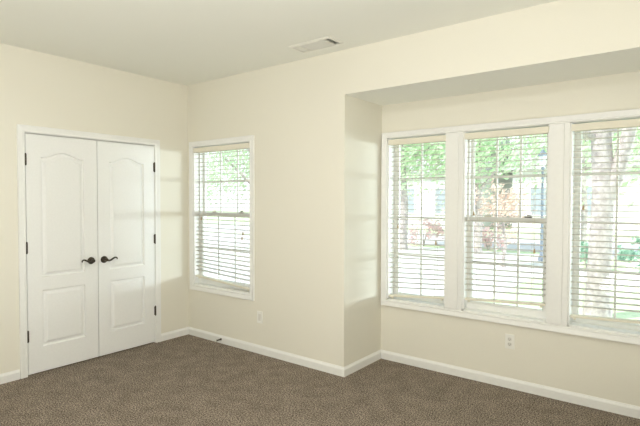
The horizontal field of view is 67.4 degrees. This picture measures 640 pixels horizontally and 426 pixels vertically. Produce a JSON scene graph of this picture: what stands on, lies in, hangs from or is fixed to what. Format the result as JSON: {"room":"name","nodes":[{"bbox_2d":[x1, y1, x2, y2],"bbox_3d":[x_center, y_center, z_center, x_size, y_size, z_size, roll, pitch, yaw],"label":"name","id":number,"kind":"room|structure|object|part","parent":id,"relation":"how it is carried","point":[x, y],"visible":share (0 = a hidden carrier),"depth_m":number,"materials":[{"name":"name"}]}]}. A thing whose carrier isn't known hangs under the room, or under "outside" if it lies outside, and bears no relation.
{"room":"empty bedroom","nodes":[
{"label":"empty bedroom","id":0,"kind":"room"},
{"bbox_2d":[0,43,188,373],"bbox_3d":[-2.949,0.021,3.453,0.115,2.740,5.060,1,2,38],"label":"wall","id":1,"kind":"structure","parent":0,"point":[40,89],"depth_m":4.39,"materials":[{"name":"beige paint"}]},
{"bbox_2d":[0,369,19,383],"bbox_3d":[-3.438,1.370,2.753,0.014,0.080,3.098,1,2,38],"label":"baseboard","id":2,"kind":"structure","parent":1,"relation":"attached to","point":[14,375],"depth_m":3.92,"materials":[{"name":"white paint"}]},
{"bbox_2d":[25,134,98,374],"bbox_3d":[-2.263,0.347,4.237,0.091,2.026,0.619,1,2,38],"label":"door","id":3,"kind":"structure","parent":1,"relation":"in","point":[60,172],"depth_m":4.23,"materials":[{"name":"white paint"}]},
{"bbox_3d":[-2.099,0.441,4.424,0.056,0.066,0.066,1,2,38],"label":"handle","id":4,"kind":"part","parent":3,"relation":"part of","materials":[{"name":"brown metal"}]},
{"bbox_2d":[16,124,160,378],"bbox_3d":[-2.124,0.310,4.519,0.133,2.108,1.336,1,2,38],"label":"door frame","id":5,"kind":"structure","parent":1,"relation":"attached to","point":[21,129],"depth_m":4.03,"materials":[{"name":"white paint"}]},
{"bbox_2d":[96,141,155,355],"bbox_3d":[-1.884,0.334,4.729,0.091,2.026,0.610,1,2,38],"label":"door","id":6,"kind":"structure","parent":1,"relation":"in","point":[126,238],"depth_m":4.71,"materials":[{"name":"white paint"}]},
{"bbox_3d":[-2.023,0.440,4.524,0.056,0.066,0.066,1,2,38],"label":"handle","id":7,"kind":"part","parent":6,"relation":"part of","materials":[{"name":"brown metal"}]},
{"bbox_2d":[161,327,188,340],"bbox_3d":[-1.565,1.308,5.184,0.014,0.080,0.362,1,2,38],"label":"baseboard","id":8,"kind":"structure","parent":1,"relation":"attached to","point":[183,331],"depth_m":5.17,"materials":[{"name":"white paint"}]},
{"bbox_2d":[206,149,248,205],"bbox_3d":[-2.957,-1.649,15.844,6.215,5.902,5.270,0,2,9],"label":"tree","id":9,"kind":"object","parent":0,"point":[229,163],"visible":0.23,"depth_m":15.27,"materials":[{"name":"green plant"}]},
{"bbox_2d":[0,0,558,85],"bbox_3d":[-0.919,-1.401,1.853,6.600,0.200,5.060,1,2,38],"label":"ceiling","id":10,"kind":"structure","parent":0,"point":[184,42],"depth_m":3.47,"materials":[{"name":"paint"}]},
{"bbox_2d":[288,36,343,52],"bbox_3d":[-0.033,-1.442,3.848,0.414,0.202,0.197,1,2,38],"label":"ceiling vent","id":11,"kind":"object","parent":10,"relation":"in","point":[320,43],"visible":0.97,"depth_m":3.83,"materials":[{"name":"metal"}]},
{"bbox_2d":[0,334,639,425],"bbox_3d":[-0.773,1.493,2.130,6.600,0.120,5.560,1,2,38],"label":"floor","id":12,"kind":"structure","parent":0,"point":[186,380],"depth_m":3.63,"materials":[{"name":"beige carpet"}]},
{"bbox_2d":[354,98,381,361],"bbox_3d":[0.440,0.262,4.428,0.120,2.821,0.610,1,2,38],"label":"wall","id":13,"kind":"structure","parent":0,"point":[368,115],"depth_m":4.32,"materials":[{"name":"beige paint"}]},
{"bbox_2d":[344,349,380,376],"bbox_3d":[0.389,1.337,4.284,0.014,0.080,0.624,1,2,38],"label":"baseboard","id":14,"kind":"structure","parent":13,"relation":"attached to","point":[353,367],"depth_m":4.25,"materials":[{"name":"white paint"}]},
{"bbox_2d":[187,0,639,366],"bbox_3d":[0.850,0.026,3.620,5.700,2.740,0.160,1,2,38],"label":"wall","id":15,"kind":"structure","parent":0,"point":[300,117],"depth_m":4.17,"materials":[{"name":"beige paint"}]},
{"bbox_2d":[189,135,254,300],"bbox_3d":[-0.978,0.040,5.037,0.994,1.613,0.208,1,2,38],"label":"window","id":16,"kind":"structure","parent":15,"relation":"in","point":[197,181],"depth_m":5.14,"materials":[{"name":"white paint"}]},
{"bbox_2d":[193,143,249,290],"bbox_3d":[-1.018,0.037,4.985,0.867,1.464,0.087,1,2,38],"label":"window blind","id":17,"kind":"object","parent":16,"relation":"attached to","point":[241,146],"visible":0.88,"depth_m":4.96,"materials":[{"name":"white plastic"}]},
{"bbox_3d":[-1.253,0.020,5.150,0.002,1.350,0.002,1,2,38],"label":"ladder cord","id":18,"kind":"part","parent":17,"relation":"part of","materials":[{"name":"white fabric"}]},
{"bbox_3d":[-1.220,0.019,5.194,0.002,1.350,0.002,1,2,38],"label":"ladder cord","id":19,"kind":"part","parent":17,"relation":"part of","materials":[{"name":"white fabric"}]},
{"bbox_3d":[-1.010,0.720,5.016,0.846,0.071,0.052,1,2,38],"label":"rail","id":20,"kind":"part","parent":17,"relation":"part of","materials":[{"name":"white plastic"}]},
{"bbox_3d":[-0.798,0.048,4.800,0.002,1.386,0.002,1,2,38],"label":"ladder cord","id":21,"kind":"part","parent":17,"relation":"part of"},
{"bbox_3d":[-0.764,0.047,4.843,0.002,1.386,0.002,1,2,38],"label":"ladder cord","id":22,"kind":"part","parent":17,"relation":"part of","materials":[{"name":"white fabric"}]},
{"bbox_3d":[-0.977,0.387,5.049,0.832,0.780,0.030,1,2,38],"label":"sash","id":23,"kind":"part","parent":16,"relation":"part of","materials":[{"name":"white paint"}]},
{"bbox_3d":[-0.954,-0.329,5.058,0.832,0.739,0.030,1,2,38],"label":"sash","id":24,"kind":"part","parent":16,"relation":"part of","materials":[{"name":"glass"}]},
{"bbox_2d":[257,311,262,323],"bbox_3d":[-0.584,1.010,4.644,0.072,0.117,0.009,1,2,38],"label":"wall plate","id":25,"kind":"object","parent":15,"relation":"attached to","point":[259,313],"visible":1,"depth_m":4.64,"materials":[{"name":"beige plastic"}]},
{"bbox_2d":[188,327,343,376],"bbox_3d":[-0.628,1.324,4.682,2.111,0.080,0.014,1,2,38],"label":"baseboard","id":26,"kind":"structure","parent":15,"relation":"attached to","point":[337,370],"depth_m":4.54,"materials":[{"name":"white paint"}]},
{"bbox_2d":[345,47,639,105],"bbox_3d":[1.324,-1.049,3.612,2.228,0.150,0.769,1,2,38],"label":"ceiling","id":27,"kind":"structure","parent":0,"point":[626,60],"depth_m":3.43,"materials":[{"name":"paint"}]},
{"bbox_2d":[381,71,639,406],"bbox_3d":[1.507,0.204,3.888,2.228,2.371,0.160,1,2,38],"label":"wall","id":28,"kind":"structure","parent":0,"point":[600,368],"depth_m":3.74,"materials":[{"name":"beige paint"}]},
{"bbox_2d":[387,134,445,307],"bbox_3d":[0.913,0.064,4.361,0.572,1.500,0.191,1,2,38],"label":"window","id":29,"kind":"structure","parent":28,"relation":"in","point":[393,196],"depth_m":4.47,"materials":[{"name":"white paint"}]},
{"bbox_2d":[505,334,514,349],"bbox_3d":[1.505,1.020,3.803,0.072,0.117,0.009,1,2,38],"label":"power outlet","id":30,"kind":"object","parent":28,"relation":"attached to","point":[509,339],"visible":1,"depth_m":3.80,"materials":[{"name":"beige plastic"}]},
{"bbox_2d":[381,108,639,344],"bbox_3d":[1.508,0.077,3.885,2.202,1.605,0.219,1,2,38],"label":"window","id":31,"kind":"structure","parent":28,"relation":"in","point":[525,313],"depth_m":3.87,"materials":[{"name":"white paint"}]},
{"bbox_2d":[388,135,445,300],"bbox_3d":[0.868,0.064,4.302,0.559,1.473,0.087,1,2,38],"label":"window blind","id":32,"kind":"object","parent":31,"relation":"attached to","point":[441,138],"visible":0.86,"depth_m":4.30,"materials":[{"name":"white plastic"}]},
{"bbox_3d":[0.715,0.067,4.404,0.002,1.395,0.002,1,2,38],"label":"ladder cord","id":33,"kind":"part","parent":32,"relation":"part of","materials":[{"name":"white fabric"}]},
{"bbox_3d":[0.714,-0.260,4.368,0.004,0.719,0.002,1,2,38],"label":"pull cord","id":34,"kind":"part","parent":32,"relation":"part of","materials":[{"name":"white fabric"}]},
{"bbox_3d":[0.875,0.754,4.333,0.538,0.065,0.052,1,2,38],"label":"rail","id":35,"kind":"part","parent":32,"relation":"part of","materials":[{"name":"white plastic"}]},
{"bbox_3d":[1.005,0.058,4.181,0.002,1.363,0.002,1,2,38],"label":"ladder cord","id":36,"kind":"part","parent":32,"relation":"part of","materials":[{"name":"white fabric"}]},
{"bbox_3d":[1.039,0.057,4.224,0.002,1.363,0.002,1,2,38],"label":"ladder cord","id":37,"kind":"part","parent":32,"relation":"part of","materials":[{"name":"white fabric"}]},
{"bbox_2d":[465,126,548,307],"bbox_3d":[1.475,0.048,3.834,0.647,1.411,0.087,1,2,38],"label":"window blind","id":38,"kind":"object","parent":31,"relation":"attached to","point":[536,130],"visible":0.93,"depth_m":3.81,"materials":[{"name":"white plastic"}]},
{"bbox_3d":[1.269,-0.312,3.940,0.004,0.589,0.002,1,2,38],"label":"pull cord","id":39,"kind":"part","parent":38,"relation":"part of","materials":[{"name":"white fabric"}]},
{"bbox_3d":[1.299,0.051,3.954,0.002,1.335,0.002,1,2,38],"label":"ladder cord","id":40,"kind":"part","parent":38,"relation":"part of","materials":[{"name":"white fabric"}]},
{"bbox_3d":[1.332,0.050,3.998,0.002,1.335,0.002,1,2,38],"label":"ladder cord","id":41,"kind":"part","parent":38,"relation":"part of","materials":[{"name":"white fabric"}]},
{"bbox_3d":[1.482,0.712,3.864,0.626,0.053,0.052,1,2,38],"label":"rail","id":42,"kind":"part","parent":38,"relation":"part of","materials":[{"name":"white plastic"}]},
{"bbox_3d":[1.636,0.047,3.694,0.002,1.311,0.002,1,2,38],"label":"ladder cord","id":43,"kind":"part","parent":38,"relation":"part of","materials":[{"name":"white fabric"}]},
{"bbox_3d":[1.669,0.046,3.738,0.002,1.311,0.002,1,2,38],"label":"ladder cord","id":44,"kind":"part","parent":38,"relation":"part of","materials":[{"name":"white fabric"}]},
{"bbox_3d":[1.643,-0.163,3.655,0.004,0.869,0.002,1,2,38],"label":"pull cord","id":45,"kind":"part","parent":38,"relation":"part of","materials":[{"name":"white fabric"}]},
{"bbox_3d":[1.515,0.425,3.898,0.612,0.780,0.030,1,2,38],"label":"sash","id":46,"kind":"part","parent":31,"relation":"part of","materials":[{"name":"white paint"}]},
{"bbox_3d":[1.539,-0.291,3.907,0.612,0.739,0.030,1,2,38],"label":"sash","id":47,"kind":"part","parent":31,"relation":"part of","materials":[{"name":"glass"}]},
{"bbox_2d":[570,119,639,323],"bbox_3d":[2.075,0.075,3.373,0.561,1.438,0.087,1,2,38],"label":"window blind","id":48,"kind":"object","parent":31,"relation":"attached to","point":[630,123],"visible":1,"depth_m":3.41,"materials":[{"name":"white plastic"}]},
{"bbox_3d":[1.903,-0.324,3.451,0.004,0.534,0.002,1,2,38],"label":"pull cord","id":49,"kind":"part","parent":48,"relation":"part of","materials":[{"name":"white fabric"}]},
{"bbox_3d":[1.921,0.079,3.475,0.002,1.362,0.002,1,2,38],"label":"ladder cord","id":50,"kind":"part","parent":48,"relation":"part of","materials":[{"name":"white fabric"}]},
{"bbox_3d":[1.955,0.078,3.519,0.002,1.362,0.002,1,2,38],"label":"ladder cord","id":51,"kind":"part","parent":48,"relation":"part of","materials":[{"name":"white fabric"}]},
{"bbox_3d":[2.082,0.756,3.403,0.540,0.045,0.052,1,2,38],"label":"rail","id":52,"kind":"part","parent":48,"relation":"part of","materials":[{"name":"white plastic"}]},
{"bbox_2d":[381,350,639,418],"bbox_3d":[1.452,1.351,3.850,2.228,0.080,0.014,1,2,38],"label":"baseboard","id":53,"kind":"structure","parent":28,"relation":"attached to","point":[620,408],"depth_m":3.75,"materials":[{"name":"white paint"}]},
{"bbox_2d":[567,117,639,336],"bbox_3d":[2.119,0.092,3.432,0.574,1.500,0.191,1,2,38],"label":"window","id":54,"kind":"structure","parent":28,"relation":"in","point":[632,329],"depth_m":3.54,"materials":[{"name":"white paint"}]},
{"label":"outside","id":55,"kind":"structure","parent":0,"visible":0},
{"bbox_2d":[206,209,639,319],"bbox_3d":[26.061,0.782,41.060,120.000,0.300,89.800,1,2,38],"label":"ground","id":56,"kind":"structure","parent":55,"point":[504,296],"depth_m":9.43,"materials":[{"name":"green plant"}]},
{"bbox_2d":[408,213,444,245],"bbox_3d":[3.948,0.617,17.832,1.429,1.246,1.242,0,2,5],"label":"shrub","id":57,"kind":"object","parent":56,"relation":"on","point":[429,222],"visible":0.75,"depth_m":17.64,"materials":[{"name":"pink plant"}]},
{"bbox_2d":[400,137,512,228],"bbox_3d":[7.524,-2.069,33.047,10.300,5.850,8.000,1,2,38],"label":"house","id":58,"kind":"structure","parent":56,"relation":"on","point":[428,199],"depth_m":29.44,"materials":[{"name":"white"}]},
{"bbox_3d":[5.386,-0.771,30.226,1.200,1.500,0.020,1,2,38],"label":"pane","id":59,"kind":"part","parent":58,"relation":"part of","materials":[{"name":"clear glass"}]},
{"bbox_3d":[7.445,-0.723,28.640,1.200,1.500,0.020,1,2,38],"label":"pane","id":60,"kind":"part","parent":58,"relation":"part of","materials":[{"name":"clear glass"}]},
{"bbox_2d":[482,223,516,250],"bbox_3d":[5.803,0.750,15.940,1.575,1.092,1.215,1,2,38],"label":"shrub","id":61,"kind":"object","parent":56,"relation":"on","point":[484,234],"visible":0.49,"depth_m":16.02,"materials":[{"name":"pink plant"}]},
{"bbox_2d":[502,134,639,234],"bbox_3d":[17.087,-1.880,26.946,11.100,5.850,8.000,1,2,38],"label":"house","id":62,"kind":"structure","parent":56,"relation":"on","point":[588,178],"depth_m":24.93,"materials":[{"name":"white"}]},
{"bbox_3d":[12.175,-0.647,26.261,1.200,1.500,0.020,1,2,38],"label":"pane","id":63,"kind":"part","parent":62,"relation":"part of","materials":[{"name":"clear glass"}]},
{"bbox_3d":[14.235,-0.599,24.675,1.200,1.500,0.020,1,2,38],"label":"pane","id":64,"kind":"part","parent":62,"relation":"part of","materials":[{"name":"clear glass"}]},
{"bbox_2d":[519,131,638,254],"bbox_3d":[8.403,-1.534,13.500,4.875,5.853,4.413,1,2,38],"label":"tree","id":65,"kind":"object","parent":56,"relation":"on","point":[583,183],"visible":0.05,"depth_m":13.94,"materials":[{"name":"green plant"}]},
{"bbox_2d":[580,241,588,267],"bbox_3d":[6.700,1.010,11.810,0.783,0.799,1.282,1,2,38],"label":"shrub","id":66,"kind":"object","parent":56,"relation":"on","point":[582,243],"visible":0.27,"depth_m":11.57,"materials":[{"name":"green plant"}]},
{"bbox_2d":[581,127,639,316],"bbox_3d":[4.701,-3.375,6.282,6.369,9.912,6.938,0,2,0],"label":"shade tree","id":67,"kind":"object","parent":56,"relation":"on","point":[597,192],"visible":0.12,"depth_m":6.67,"materials":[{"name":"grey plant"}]},
{"bbox_2d":[614,235,639,271],"bbox_3d":[7.473,0.996,11.054,1.154,0.959,1.263,1,2,29],"label":"shrub","id":68,"kind":"object","parent":56,"relation":"on","point":[621,251],"visible":0.76,"depth_m":10.85,"materials":[{"name":"green plant"}]},
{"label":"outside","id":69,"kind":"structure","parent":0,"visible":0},
{"bbox_2d":[206,232,542,301],"bbox_3d":[-8.582,1.140,19.275,31.700,0.012,11.800,1,2,38],"label":"driveway","id":70,"kind":"structure","parent":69,"point":[489,295],"depth_m":11.81,"materials":[{"name":"concrete"}]},
{"bbox_2d":[400,142,500,249],"bbox_3d":[2.331,-1.876,16.311,6.844,6.356,5.615,0,2,-1],"label":"tree","id":71,"kind":"object","parent":70,"relation":"on","point":[403,194],"visible":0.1,"depth_m":15.86,"materials":[{"name":"green plant"}]},
{"bbox_2d":[400,134,546,253],"bbox_3d":[4.899,-1.502,15.071,4.920,5.688,5.170,1,2,38],"label":"tree","id":72,"kind":"object","parent":70,"relation":"on","point":[483,143],"visible":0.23,"depth_m":14.89,"materials":[{"name":"green plant"}]},
{"bbox_2d":[475,178,533,267],"bbox_3d":[4.446,0.217,12.085,1.927,2.412,1.718,1,2,38],"label":"tree","id":73,"kind":"object","parent":70,"relation":"on","point":[506,204],"visible":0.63,"depth_m":11.90,"materials":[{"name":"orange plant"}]},
{"bbox_2d":[538,148,546,260],"bbox_3d":[6.167,-0.247,13.305,0.278,3.180,0.278,1,2,38],"label":"street lamp","id":74,"kind":"object","parent":70,"relation":"on","point":[541,156],"visible":0.81,"depth_m":13.27,"materials":[{"name":"metal"}]},
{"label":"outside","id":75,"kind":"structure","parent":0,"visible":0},
{"bbox_2d":[206,223,639,258],"bbox_3d":[8.425,1.211,18.168,120.000,0.010,5.600,1,2,38],"label":"road","id":76,"kind":"structure","parent":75,"point":[522,241],"depth_m":19.51,"materials":[{"name":"grey asphalt"}]},
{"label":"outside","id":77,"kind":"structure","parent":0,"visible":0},
{"bbox_2d":[534,271,639,285],"bbox_3d":[20.427,1.746,-0.410,38.300,0.012,1.800,1,2,38],"label":"sidewalk","id":78,"kind":"structure","parent":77,"point":[582,273],"depth_m":10.35,"materials":[{"name":"concrete"}]}
]}

